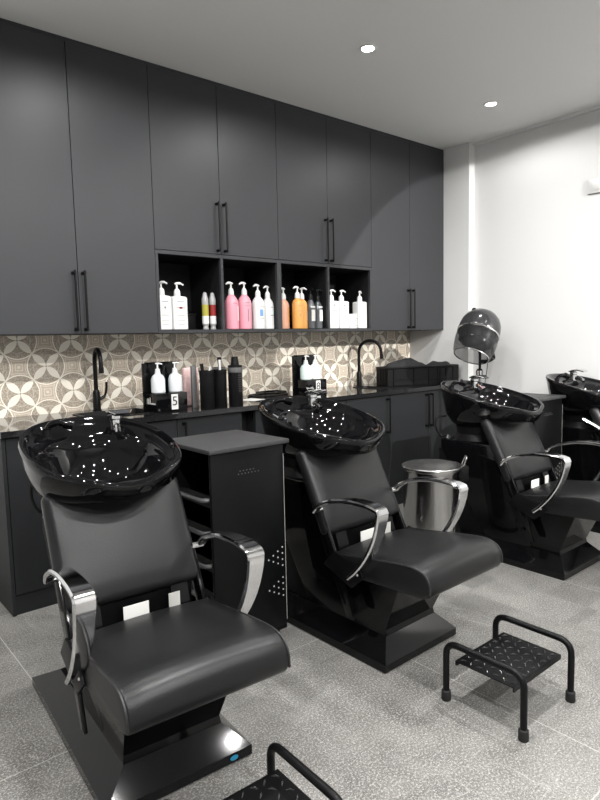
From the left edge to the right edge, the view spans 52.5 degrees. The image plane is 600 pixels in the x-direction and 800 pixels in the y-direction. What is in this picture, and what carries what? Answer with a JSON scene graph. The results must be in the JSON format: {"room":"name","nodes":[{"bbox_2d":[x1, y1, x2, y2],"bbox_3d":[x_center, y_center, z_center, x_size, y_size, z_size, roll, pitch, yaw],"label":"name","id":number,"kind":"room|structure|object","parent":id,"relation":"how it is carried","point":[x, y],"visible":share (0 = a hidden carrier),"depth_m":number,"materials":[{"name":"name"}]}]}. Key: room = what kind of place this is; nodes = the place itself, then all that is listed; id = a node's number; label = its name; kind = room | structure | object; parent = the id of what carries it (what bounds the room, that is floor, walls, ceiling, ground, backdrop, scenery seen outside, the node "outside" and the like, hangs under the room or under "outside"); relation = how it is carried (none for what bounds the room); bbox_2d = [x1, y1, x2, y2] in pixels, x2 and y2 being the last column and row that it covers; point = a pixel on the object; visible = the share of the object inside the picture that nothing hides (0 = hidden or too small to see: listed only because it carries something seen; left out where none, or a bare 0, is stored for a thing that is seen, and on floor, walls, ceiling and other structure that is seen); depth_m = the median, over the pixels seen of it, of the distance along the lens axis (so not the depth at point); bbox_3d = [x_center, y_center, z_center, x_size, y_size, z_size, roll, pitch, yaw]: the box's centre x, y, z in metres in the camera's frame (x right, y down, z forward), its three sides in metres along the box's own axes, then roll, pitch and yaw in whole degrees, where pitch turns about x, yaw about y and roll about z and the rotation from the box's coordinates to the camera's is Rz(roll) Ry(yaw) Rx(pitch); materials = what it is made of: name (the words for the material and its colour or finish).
{"room":"salon","nodes":[
{"label":"salon","id":0,"kind":"room"},
{"bbox_2d":[0,503,599,799],"bbox_3d":[0.703,1.252,0.881,8.400,0.100,7.400,-6,7,-40],"label":"floor","id":1,"kind":"structure","parent":0,"point":[368,733],"depth_m":2.10,"materials":[{"name":"grey tile"}]},
{"bbox_2d":[0,419,176,616],"bbox_3d":[-1.213,0.557,3.385,0.921,0.868,0.624,-6,7,-40],"label":"base cabinet","id":2,"kind":"object","parent":1,"relation":"on","point":[24,560],"visible":0.1,"depth_m":2.94,"materials":[{"name":"grey laminate"}]},
{"bbox_2d":[0,383,440,438],"bbox_3d":[-0.190,-0.002,4.220,3.652,0.030,0.609,-6,7,-40],"label":"countertop","id":3,"kind":"structure","parent":2,"relation":"on","point":[10,427],"depth_m":3.60,"materials":[{"name":"black stone"}]},
{"bbox_2d":[92,347,107,411],"bbox_3d":[-1.178,-0.117,3.540,0.092,0.378,0.187,-2,6,-12],"label":"tap","id":4,"kind":"object","parent":3,"relation":"on","point":[97,399],"visible":1,"depth_m":3.59,"materials":[{"name":"black metal"}]},
{"bbox_2d":[93,390,101,411],"bbox_3d":[-1.208,0.003,3.613,0.054,0.125,0.054,-5,7,-31],"label":"tap","id":5,"kind":"object","parent":4,"relation":"on","point":[97,399],"depth_m":3.60,"materials":[{"name":"black metal"}]},
{"bbox_2d":[72,408,154,416],"bbox_3d":[-1.050,0.158,3.484,0.404,0.172,0.324,-6,7,-40],"label":"sink","id":6,"kind":"object","parent":3,"relation":"in","point":[135,411],"visible":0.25,"depth_m":3.56,"materials":[{"name":"black metal"}]},
{"bbox_2d":[141,361,187,412],"bbox_3d":[-0.785,-0.078,3.530,0.218,0.285,0.133,-6,7,-40],"label":"rack","id":7,"kind":"object","parent":3,"relation":"on","point":[168,401],"visible":0.87,"depth_m":3.51,"materials":[{"name":"black"}]},
{"bbox_2d":[151,363,165,393],"bbox_3d":[-0.816,-0.127,3.489,0.080,0.174,0.080,-6,7,-40],"label":"pump bottle","id":8,"kind":"object","parent":7,"relation":"on","point":[157,380],"visible":1,"depth_m":3.46,"materials":[{"name":"grey plastic"}]},
{"bbox_2d":[168,362,182,391],"bbox_3d":[-0.732,-0.136,3.559,0.080,0.174,0.080,-6,7,-40],"label":"pump bottle","id":9,"kind":"object","parent":7,"relation":"on","point":[175,379],"visible":1,"depth_m":3.53,"materials":[{"name":"grey plastic"}]},
{"bbox_2d":[182,367,198,405],"bbox_3d":[-0.680,-0.083,3.782,0.105,0.240,0.035,-6,7,-40],"label":"pouch","id":10,"kind":"object","parent":3,"relation":"on","point":[186,377],"visible":0.59,"depth_m":3.75,"materials":[{"name":"pink plastic"}]},
{"bbox_2d":[190,366,197,407],"bbox_3d":[-0.637,-0.079,3.657,0.034,0.255,0.020,-6,7,-40],"label":"display stand","id":11,"kind":"object","parent":3,"relation":"on","point":[193,373],"visible":1,"depth_m":3.65,"materials":[{"name":"grey plastic"}]},
{"bbox_2d":[199,370,214,408],"bbox_3d":[-0.558,-0.065,3.647,0.089,0.225,0.089,-6,7,-40],"label":"canister","id":12,"kind":"object","parent":3,"relation":"on","point":[206,377],"visible":0.96,"depth_m":3.61,"materials":[{"name":"black plastic"}]},
{"bbox_2d":[214,369,226,406],"bbox_3d":[-0.489,-0.073,3.717,0.087,0.225,0.087,-6,7,-40],"label":"canister","id":13,"kind":"object","parent":3,"relation":"on","point":[220,381],"visible":0.83,"depth_m":3.68,"materials":[{"name":"black plastic"}]},
{"bbox_2d":[228,356,242,405],"bbox_3d":[-0.399,-0.118,3.757,0.091,0.302,0.091,-6,7,-40],"label":"canister","id":14,"kind":"object","parent":3,"relation":"on","point":[235,383],"visible":1,"depth_m":3.72,"materials":[{"name":"black plastic"}]},
{"bbox_2d":[243,398,262,400],"bbox_3d":[-0.311,-0.005,4.113,0.130,0.002,0.190,2,7,32],"label":"paper sheet","id":15,"kind":"object","parent":3,"relation":"on","point":[249,399],"visible":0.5,"depth_m":4.09,"materials":[{"name":"white paper"}]},
{"bbox_2d":[248,392,288,398],"bbox_3d":[-0.221,-0.032,4.251,0.184,0.025,0.254,4,8,42],"label":"tray","id":16,"kind":"object","parent":3,"relation":"on","point":[275,394],"visible":0.98,"depth_m":4.20,"materials":[{"name":"black plastic"}]},
{"bbox_2d":[255,390,286,393],"bbox_3d":[-0.211,-0.053,4.455,0.214,0.025,0.144,-6,7,-40],"label":"tray","id":17,"kind":"object","parent":3,"relation":"on","point":[268,391],"visible":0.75,"depth_m":4.46,"materials":[{"name":"black plastic"}]},
{"bbox_2d":[292,354,326,394],"bbox_3d":[0.069,-0.184,4.404,0.218,0.285,0.133,-6,7,-40],"label":"rack","id":18,"kind":"object","parent":3,"relation":"on","point":[300,387],"visible":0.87,"depth_m":4.38,"materials":[{"name":"black"}]},
{"bbox_2d":[300,355,311,379],"bbox_3d":[0.042,-0.234,4.366,0.084,0.174,0.084,-6,7,-40],"label":"pump bottle","id":19,"kind":"object","parent":18,"relation":"on","point":[305,370],"visible":1,"depth_m":4.34,"materials":[{"name":"white plastic"}]},
{"bbox_2d":[310,355,320,378],"bbox_3d":[0.110,-0.241,4.423,0.088,0.174,0.088,-6,7,-40],"label":"pump bottle","id":20,"kind":"object","parent":18,"relation":"on","point":[316,368],"visible":0.9,"depth_m":4.39,"materials":[{"name":"white plastic"}]},
{"bbox_2d":[356,339,382,386],"bbox_3d":[0.572,-0.308,5.013,0.225,0.388,0.096,-1,6,5],"label":"tap","id":21,"kind":"object","parent":3,"relation":"on","point":[359,374],"visible":0.99,"depth_m":4.98,"materials":[{"name":"black metal"}]},
{"bbox_2d":[356,371,361,386],"bbox_3d":[0.488,-0.174,5.012,0.054,0.125,0.054,-1,6,5],"label":"tap","id":22,"kind":"object","parent":21,"relation":"on","point":[359,375],"depth_m":4.99,"materials":[{"name":"black metal"}]},
{"bbox_2d":[353,386,390,388],"bbox_3d":[0.574,-0.016,4.867,0.174,0.172,0.294,-6,7,-40],"label":"sink","id":23,"kind":"object","parent":3,"relation":"in","point":[365,387],"visible":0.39,"depth_m":4.89,"materials":[{"name":"black metal"}]},
{"bbox_2d":[376,364,458,386],"bbox_3d":[0.984,-0.209,5.075,0.708,0.159,0.194,-4,6,-22],"label":"crate","id":24,"kind":"object","parent":3,"relation":"on","point":[433,374],"visible":0.88,"depth_m":4.98,"materials":[{"name":"black plastic"}]},
{"bbox_2d":[385,358,424,366],"bbox_3d":[0.872,-0.263,5.024,0.380,0.170,0.132,-4,6,-22],"label":"towel","id":25,"kind":"object","parent":24,"relation":"in","point":[405,362],"visible":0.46,"depth_m":4.97,"materials":[{"name":"black fabric"}]},
{"bbox_2d":[426,361,450,365],"bbox_3d":[1.172,-0.283,5.146,0.236,0.101,0.132,-4,6,-22],"label":"towel","id":26,"kind":"object","parent":24,"relation":"in","point":[431,362],"visible":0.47,"depth_m":5.10,"materials":[{"name":"black fabric"}]},
{"bbox_2d":[18,408,290,799],"bbox_3d":[-0.548,0.593,1.999,0.576,1.043,1.113,-5,7,-36],"label":"chair","id":27,"kind":"object","parent":1,"relation":"on","point":[136,703],"visible":1,"depth_m":1.88,"materials":[{"name":"black leather"}]},
{"bbox_2d":[18,416,181,503],"bbox_3d":[-0.706,0.225,2.168,0.526,0.278,0.605,-6,7,-40],"label":"basin","id":28,"kind":"object","parent":27,"relation":"in","point":[83,459],"depth_m":2.23,"materials":[{"name":"black ceramic"}]},
{"bbox_2d":[105,408,131,434],"bbox_3d":[-0.709,0.085,2.364,0.095,0.097,0.119,-6,7,-40],"label":"mixer tap","id":29,"kind":"object","parent":27,"relation":"on","point":[118,425],"depth_m":2.36,"materials":[{"name":"silver metal"}]},
{"bbox_2d":[176,412,241,436],"bbox_3d":[-0.692,0.502,3.823,0.445,0.868,0.624,-6,7,-40],"label":"base cabinet","id":30,"kind":"object","parent":1,"relation":"on","point":[190,426],"visible":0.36,"depth_m":3.57,"materials":[{"name":"grey laminate"}]},
{"bbox_2d":[172,430,288,632],"bbox_3d":[-0.311,0.607,2.564,0.403,0.893,0.382,-6,7,-40],"label":"storage cabinet","id":31,"kind":"object","parent":1,"relation":"on","point":[231,480],"visible":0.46,"depth_m":2.45,"materials":[{"name":"black metal"}]},
{"bbox_2d":[242,411,246,430],"bbox_3d":[-0.528,0.476,4.050,0.099,0.868,0.488,-6,7,-40],"label":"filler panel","id":32,"kind":"object","parent":1,"relation":"on","point":[244,428],"visible":0.02,"depth_m":3.85,"materials":[{"name":"black"}]},
{"bbox_2d":[164,743,342,799],"bbox_3d":[-0.110,1.049,1.443,0.351,0.228,0.334,-6,7,-38],"label":"footstool","id":33,"kind":"object","parent":1,"relation":"on","point":[275,785],"visible":1,"depth_m":1.54,"materials":[{"name":"black metal"}]},
{"bbox_2d":[246,400,345,433],"bbox_3d":[-0.143,0.444,4.285,0.795,0.868,0.624,-6,7,-40],"label":"base cabinet","id":34,"kind":"object","parent":1,"relation":"on","point":[253,419],"visible":0.03,"depth_m":3.81,"materials":[{"name":"grey laminate"}]},
{"bbox_2d":[346,395,390,483],"bbox_3d":[0.335,0.393,4.686,0.456,0.868,0.624,-6,7,-40],"label":"base cabinet","id":35,"kind":"object","parent":1,"relation":"on","point":[379,407],"visible":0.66,"depth_m":4.55,"materials":[{"name":"grey laminate"}]},
{"bbox_2d":[258,389,502,673],"bbox_3d":[0.273,0.505,2.704,0.576,1.043,1.113,-6,8,-40],"label":"chair","id":36,"kind":"object","parent":1,"relation":"on","point":[364,583],"visible":0.96,"depth_m":2.60,"materials":[{"name":"black leather"}]},
{"bbox_2d":[305,389,327,409],"bbox_3d":[0.082,-0.002,3.056,0.095,0.097,0.119,-6,7,-40],"label":"mixer tap","id":37,"kind":"object","parent":36,"relation":"on","point":[312,402],"depth_m":3.05,"materials":[{"name":"silver metal"}]},
{"bbox_2d":[258,396,384,477],"bbox_3d":[0.100,0.176,2.864,0.524,0.354,0.604,-6,7,-40],"label":"basin","id":38,"kind":"object","parent":36,"relation":"in","point":[327,438],"depth_m":2.81,"materials":[{"name":"black ceramic"}]},
{"bbox_2d":[389,389,456,504],"bbox_3d":[0.863,0.337,5.130,0.930,0.868,0.624,-6,7,-40],"label":"base cabinet","id":39,"kind":"object","parent":1,"relation":"on","point":[414,435],"visible":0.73,"depth_m":4.80,"materials":[{"name":"grey laminate"}]},
{"bbox_2d":[402,455,468,532],"bbox_3d":[0.745,0.627,3.435,0.334,0.633,0.334,4,8,45],"label":"pedal bin","id":40,"kind":"object","parent":1,"relation":"on","point":[426,505],"visible":0.62,"depth_m":3.30,"materials":[{"name":"silver metal"}]},
{"bbox_2d":[454,308,500,382],"bbox_3d":[1.368,0.047,4.695,0.505,1.509,0.485,-6,7,-40],"label":"dryer","id":41,"kind":"object","parent":1,"relation":"on","point":[479,329],"visible":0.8,"depth_m":4.55,"materials":[{"name":"black plastic"}]},
{"bbox_2d":[441,614,575,742],"bbox_3d":[0.740,0.958,2.161,0.351,0.228,0.334,-6,7,-40],"label":"footstool","id":42,"kind":"object","parent":1,"relation":"on","point":[507,659],"visible":1,"depth_m":2.14,"materials":[{"name":"black metal"}]},
{"bbox_2d":[435,375,599,580],"bbox_3d":[1.336,0.396,3.552,0.576,1.043,1.113,-6,7,-40],"label":"chair","id":43,"kind":"object","parent":1,"relation":"on","point":[540,522],"visible":1,"depth_m":3.48,"materials":[{"name":"black leather"}]},
{"bbox_2d":[469,375,488,390],"bbox_3d":[1.149,-0.110,3.906,0.095,0.097,0.119,-6,7,-40],"label":"mixer tap","id":44,"kind":"object","parent":43,"relation":"on","point":[474,385],"depth_m":3.90,"materials":[{"name":"silver metal"}]},
{"bbox_2d":[440,380,544,441],"bbox_3d":[1.165,0.067,3.714,0.524,0.354,0.604,-6,7,-40],"label":"basin","id":45,"kind":"object","parent":43,"relation":"in","point":[480,411],"depth_m":3.64,"materials":[{"name":"black ceramic"}]},
{"bbox_2d":[524,393,565,478],"bbox_3d":[1.488,0.417,4.069,0.403,0.893,0.382,-6,7,-40],"label":"trolley","id":46,"kind":"object","parent":1,"relation":"on","point":[548,426],"visible":0.22,"depth_m":3.95,"materials":[{"name":"black"}]},
{"bbox_2d":[546,369,599,532],"bbox_3d":[2.166,0.336,3.975,0.576,1.043,1.113,-6,7,-40],"label":"chair","id":47,"kind":"object","parent":1,"relation":"on","point":[581,404],"visible":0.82,"depth_m":4.07,"materials":[{"name":"black leather"}]},
{"bbox_2d":[546,373,599,427],"bbox_3d":[1.995,0.006,4.138,0.524,0.354,0.604,-6,7,-40],"label":"basin","id":48,"kind":"object","parent":47,"relation":"in","point":[582,400],"depth_m":4.07,"materials":[{"name":"black ceramic"}]},
{"bbox_2d":[568,369,586,382],"bbox_3d":[1.979,-0.171,4.329,0.095,0.097,0.119,-6,7,-40],"label":"mixer tap","id":49,"kind":"object","parent":47,"relation":"on","point":[574,377],"depth_m":4.32,"materials":[{"name":"silver metal"}]},
{"bbox_2d":[0,0,599,149],"bbox_3d":[0.637,-1.694,0.587,8.400,0.100,7.400,-6,7,-40],"label":"ceiling","id":50,"kind":"structure","parent":0,"point":[432,71],"depth_m":3.31,"materials":[{"name":"paint"}]},
{"bbox_2d":[359,44,376,52],"bbox_3d":[0.368,-1.905,3.298,0.096,0.005,0.096,-6,7,-40],"label":"recessed light","id":51,"kind":"object","parent":50,"relation":"in","point":[367,48],"visible":1,"depth_m":3.29,"materials":[{"name":"paint"}]},
{"bbox_2d":[362,46,373,50],"bbox_3d":[0.368,-1.905,3.298,0.062,0.001,0.062,-6,7,-40],"label":"diffuser","id":52,"kind":"object","parent":51,"relation":"attached to","point":[364,48],"depth_m":3.30,"materials":[{"name":"white plastic"}]},
{"bbox_2d":[484,101,497,106],"bbox_3d":[1.296,-2.009,4.130,0.096,0.005,0.096,-6,7,-40],"label":"recessed light","id":53,"kind":"object","parent":50,"relation":"in","point":[490,103],"visible":1,"depth_m":4.12,"materials":[{"name":"paint"}]},
{"bbox_2d":[410,109,599,393],"bbox_3d":[3.357,-0.503,2.959,0.224,2.861,7.350,-6,7,-40],"label":"wall","id":54,"kind":"structure","parent":0,"point":[522,222],"depth_m":4.73,"materials":[{"name":"white paint"}]},
{"bbox_2d":[473,105,599,145],"bbox_3d":[3.494,-1.892,2.542,0.022,0.020,6.410,-6,7,-40],"label":"trim","id":55,"kind":"structure","parent":54,"relation":"attached to","point":[595,108],"depth_m":4.54,"materials":[{"name":"paint"}]},
{"bbox_2d":[588,178,599,194],"bbox_3d":[2.101,-1.504,4.256,0.014,0.103,0.170,-6,7,-40],"label":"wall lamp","id":56,"kind":"object","parent":54,"relation":"attached to","point":[593,184],"visible":1,"depth_m":4.29,"materials":[{"name":"grey plastic"}]},
{"bbox_3d":[-1.949,-0.409,3.194,7.588,2.861,0.150,-6,7,-40],"label":"wall","id":57,"kind":"structure","parent":0,"visible":0},
{"bbox_2d":[0,18,157,335],"bbox_3d":[-1.297,-1.113,3.307,0.906,1.508,0.423,-6,7,-40],"label":"upper cabinet","id":58,"kind":"object","parent":57,"relation":"attached to","point":[77,251],"visible":1,"depth_m":3.17,"materials":[{"name":"grey laminate"}]},
{"bbox_2d":[0,312,409,417],"bbox_3d":[-0.594,-0.312,4.245,4.188,0.600,0.012,-6,7,-40],"label":"backsplash","id":59,"kind":"structure","parent":57,"relation":"attached to","point":[47,374],"depth_m":3.90,"materials":[{"name":"tile"}]},
{"bbox_2d":[146,61,280,333],"bbox_3d":[-0.606,-1.187,3.888,0.906,1.508,0.423,-6,7,-40],"label":"upper cabinet","id":60,"kind":"object","parent":57,"relation":"attached to","point":[213,144],"visible":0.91,"depth_m":3.76,"materials":[{"name":"grey laminate"}]},
{"bbox_2d":[159,281,171,329],"bbox_3d":[-0.822,-0.561,3.616,0.096,0.288,0.076,-7,8,-44],"label":"pump bottle","id":61,"kind":"object","parent":60,"relation":"in","point":[165,301],"visible":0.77,"depth_m":3.60,"materials":[{"name":"grey plastic"}]},
{"bbox_2d":[171,282,187,329],"bbox_3d":[-0.741,-0.569,3.683,0.100,0.286,0.077,-6,8,-42],"label":"pump bottle","id":62,"kind":"object","parent":60,"relation":"in","point":[178,303],"visible":0.94,"depth_m":3.66,"materials":[{"name":"grey plastic"}]},
{"bbox_2d":[202,292,208,329],"bbox_3d":[-0.593,-0.558,3.811,0.042,0.232,0.042,-6,7,-40],"label":"tube","id":63,"kind":"object","parent":60,"relation":"in","point":[205,307],"visible":0.93,"depth_m":3.79,"materials":[{"name":"grey plastic"}]},
{"bbox_2d":[209,292,215,328],"bbox_3d":[-0.552,-0.562,3.845,0.042,0.232,0.042,-6,7,-40],"label":"tube","id":64,"kind":"object","parent":60,"relation":"in","point":[212,301],"visible":0.91,"depth_m":3.83,"materials":[{"name":"grey plastic"}]},
{"bbox_2d":[224,282,238,328],"bbox_3d":[-0.444,-0.610,3.933,0.092,0.305,0.093,-6,7,-40],"label":"pump bottle","id":65,"kind":"object","parent":60,"relation":"in","point":[231,305],"visible":0.94,"depth_m":3.90,"materials":[{"name":"pink plastic"}]},
{"bbox_2d":[238,282,251,328],"bbox_3d":[-0.365,-0.620,3.999,0.092,0.308,0.093,-6,7,-40],"label":"pump bottle","id":66,"kind":"object","parent":60,"relation":"in","point":[244,302],"visible":0.94,"depth_m":3.97,"materials":[{"name":"pink plastic"}]},
{"bbox_2d":[251,284,264,328],"bbox_3d":[-0.280,-0.624,4.071,0.090,0.299,0.091,-6,7,-40],"label":"pump bottle","id":67,"kind":"object","parent":60,"relation":"in","point":[258,306],"visible":0.98,"depth_m":4.04,"materials":[{"name":"grey plastic"}]},
{"bbox_2d":[263,286,273,328],"bbox_3d":[-0.219,-0.629,4.138,0.084,0.293,0.085,-6,7,-40],"label":"pump bottle","id":68,"kind":"object","parent":60,"relation":"in","point":[269,308],"visible":0.84,"depth_m":4.11,"materials":[{"name":"grey plastic"}]},
{"bbox_2d":[260,100,371,332],"bbox_3d":[0.086,-1.260,4.468,0.906,1.508,0.423,-6,7,-40],"label":"upper cabinet","id":69,"kind":"object","parent":57,"relation":"attached to","point":[323,171],"visible":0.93,"depth_m":4.34,"materials":[{"name":"grey laminate"}]},
{"bbox_2d":[282,287,289,328],"bbox_3d":[-0.116,-0.642,4.262,0.082,0.289,0.080,-6,7,-40],"label":"pump bottle","id":70,"kind":"object","parent":69,"relation":"in","point":[285,305],"visible":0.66,"depth_m":4.24,"materials":[{"name":"brown plastic"}]},
{"bbox_2d":[292,286,303,328],"bbox_3d":[-0.018,-0.646,4.245,0.081,0.295,0.079,-6,7,-40],"label":"pump bottle","id":71,"kind":"object","parent":69,"relation":"in","point":[297,304],"visible":1,"depth_m":4.22,"materials":[{"name":"orange plastic"}]},
{"bbox_2d":[300,287,307,328],"bbox_3d":[0.015,-0.655,4.341,0.076,0.293,0.079,-6,7,-40],"label":"pump bottle","id":72,"kind":"object","parent":69,"relation":"in","point":[305,314],"visible":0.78,"depth_m":4.32,"materials":[{"name":"orange plastic"}]},
{"bbox_2d":[307,288,315,328],"bbox_3d":[0.077,-0.658,4.373,0.066,0.291,0.066,0,6,17],"label":"pump bottle","id":73,"kind":"object","parent":69,"relation":"in","point":[310,304],"visible":0.98,"depth_m":4.35,"materials":[{"name":"grey plastic"}]},
{"bbox_2d":[315,289,322,328],"bbox_3d":[0.131,-0.660,4.419,0.067,0.283,0.066,2,6,26],"label":"pump bottle","id":74,"kind":"object","parent":69,"relation":"in","point":[318,307],"visible":0.94,"depth_m":4.40,"materials":[{"name":"grey plastic"}]},
{"bbox_2d":[330,289,338,328],"bbox_3d":[0.232,-0.673,4.502,0.092,0.288,0.073,-6,7,-40],"label":"pump bottle","id":75,"kind":"object","parent":69,"relation":"in","point":[334,305],"visible":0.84,"depth_m":4.48,"materials":[{"name":"grey plastic"}]},
{"bbox_2d":[338,290,348,327],"bbox_3d":[0.311,-0.682,4.568,0.096,0.288,0.073,-6,7,-40],"label":"pump bottle","id":76,"kind":"object","parent":69,"relation":"in","point":[343,305],"visible":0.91,"depth_m":4.54,"materials":[{"name":"grey plastic"}]},
{"bbox_2d":[349,314,357,327],"bbox_3d":[0.390,-0.601,4.641,0.096,0.109,0.097,-6,7,-40],"label":"jar","id":77,"kind":"object","parent":69,"relation":"in","point":[352,317],"visible":0.58,"depth_m":4.60,"materials":[{"name":"grey plastic"}]},
{"bbox_2d":[353,291,366,327],"bbox_3d":[0.461,-0.698,4.694,0.094,0.288,0.073,-6,7,-40],"label":"pump bottle","id":78,"kind":"object","parent":69,"relation":"in","point":[359,307],"visible":0.89,"depth_m":4.67,"materials":[{"name":"grey plastic"}]},
{"bbox_2d":[347,128,443,331],"bbox_3d":[0.774,-1.333,5.048,0.900,1.508,0.423,-6,7,-40],"label":"upper cabinet","id":79,"kind":"object","parent":57,"relation":"attached to","point":[407,176],"visible":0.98,"depth_m":4.89,"materials":[{"name":"grey laminate"}]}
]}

